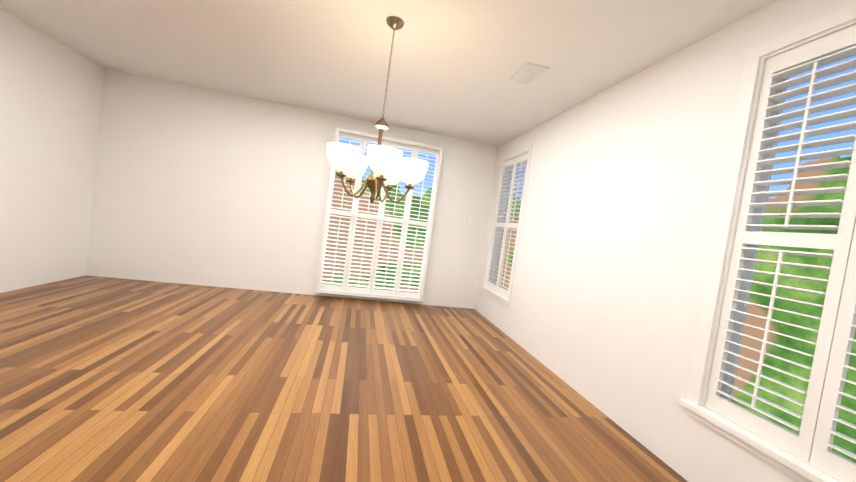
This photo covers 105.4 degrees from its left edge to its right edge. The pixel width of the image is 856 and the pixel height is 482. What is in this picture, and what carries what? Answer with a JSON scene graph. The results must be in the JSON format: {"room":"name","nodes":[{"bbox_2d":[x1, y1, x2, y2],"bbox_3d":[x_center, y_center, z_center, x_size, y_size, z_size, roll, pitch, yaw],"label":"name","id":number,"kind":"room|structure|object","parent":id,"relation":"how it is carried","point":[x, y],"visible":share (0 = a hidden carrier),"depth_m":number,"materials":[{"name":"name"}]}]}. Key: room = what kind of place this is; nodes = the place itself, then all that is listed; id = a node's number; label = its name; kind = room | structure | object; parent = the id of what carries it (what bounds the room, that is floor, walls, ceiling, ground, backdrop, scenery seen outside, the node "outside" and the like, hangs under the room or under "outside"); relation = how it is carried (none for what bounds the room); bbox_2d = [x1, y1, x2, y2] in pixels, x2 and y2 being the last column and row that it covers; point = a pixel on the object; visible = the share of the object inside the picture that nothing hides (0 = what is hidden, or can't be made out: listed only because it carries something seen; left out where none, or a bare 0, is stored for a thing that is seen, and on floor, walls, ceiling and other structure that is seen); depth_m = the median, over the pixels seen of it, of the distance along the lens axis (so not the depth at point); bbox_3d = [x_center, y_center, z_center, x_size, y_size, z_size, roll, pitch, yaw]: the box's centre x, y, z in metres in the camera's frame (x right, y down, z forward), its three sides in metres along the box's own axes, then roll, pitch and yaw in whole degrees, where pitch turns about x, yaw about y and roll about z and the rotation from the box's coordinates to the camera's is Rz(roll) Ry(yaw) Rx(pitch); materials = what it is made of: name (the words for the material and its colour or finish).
{"room":"empty dining room","nodes":[
{"label":"empty dining room","id":0,"kind":"room"},
{"bbox_2d":[0,8,104,292],"bbox_3d":[-3.606,-0.593,-0.204,0.150,2.770,9.300,7,2,-12],"label":"wall","id":1,"kind":"structure","parent":0,"point":[51,90],"depth_m":3.65,"materials":[{"name":"white paint"}]},
{"bbox_2d":[86,69,497,308],"bbox_3d":[-1.822,-0.572,4.990,5.750,2.770,0.150,7,2,-12],"label":"wall","id":2,"kind":"structure","parent":0,"point":[194,185],"depth_m":4.70,"materials":[{"name":"white paint"}]},
{"bbox_2d":[315,127,442,301],"bbox_3d":[-0.743,-0.358,5.091,1.820,2.610,0.190,7,2,-12],"label":"window shutters","id":3,"kind":"object","parent":2,"relation":"attached to","point":[414,147],"visible":0.81,"depth_m":5.10,"materials":[{"name":"white wood"}]},
{"bbox_2d":[0,275,687,481],"bbox_3d":[-1.007,1.165,0.446,5.900,0.060,9.600,7,2,-12],"label":"floor","id":4,"kind":"structure","parent":0,"point":[105,379],"depth_m":2.26,"materials":[{"name":"brown wood"}]},
{"bbox_2d":[0,0,775,145],"bbox_3d":[-0.622,-1.646,0.325,5.900,0.080,9.600,7,2,-12],"label":"ceiling","id":5,"kind":"structure","parent":0,"point":[456,66],"depth_m":2.93,"materials":[{"name":"white paint"}]},
{"bbox_2d":[327,16,428,202],"bbox_3d":[-0.325,-0.965,2.464,0.754,1.370,0.754,7,2,-12],"label":"chandelier","id":6,"kind":"object","parent":5,"relation":"hanging from","point":[389,166],"visible":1,"depth_m":2.39,"materials":[{"name":"white glass"}]},
{"bbox_2d":[509,62,548,85],"bbox_3d":[0.907,-1.500,2.946,0.200,0.018,0.360,7,2,-12],"label":"ceiling vent","id":7,"kind":"object","parent":5,"relation":"in","point":[528,73],"visible":1,"depth_m":2.91,"materials":[{"name":"white"}]},
{"bbox_2d":[475,0,855,481],"bbox_3d":[1.976,0.121,0.975,0.150,2.770,9.600,7,2,-12],"label":"wall","id":8,"kind":"structure","parent":0,"point":[603,310],"depth_m":2.45,"materials":[{"name":"white paint"}]},
{"bbox_2d":[480,144,532,305],"bbox_3d":[1.191,-0.227,4.806,0.190,2.160,1.030,7,2,-12],"label":"window shutters","id":9,"kind":"object","parent":8,"relation":"attached to","point":[516,159],"visible":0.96,"depth_m":4.81,"materials":[{"name":"white wood"}]},
{"bbox_2d":[679,3,855,481],"bbox_3d":[1.875,0.012,1.423,0.190,2.160,1.110,7,2,-12],"label":"window","id":10,"kind":"structure","parent":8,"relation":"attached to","point":[814,46],"depth_m":1.64,"materials":[{"name":"white wood"}]},
{"label":"outside","id":11,"kind":"structure","parent":0,"visible":0},
{"bbox_2d":[321,55,855,462],"bbox_3d":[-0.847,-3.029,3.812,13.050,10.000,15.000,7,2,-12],"label":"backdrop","id":12,"kind":"structure","parent":11,"point":[809,348],"depth_m":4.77,"materials":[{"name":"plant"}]}
]}

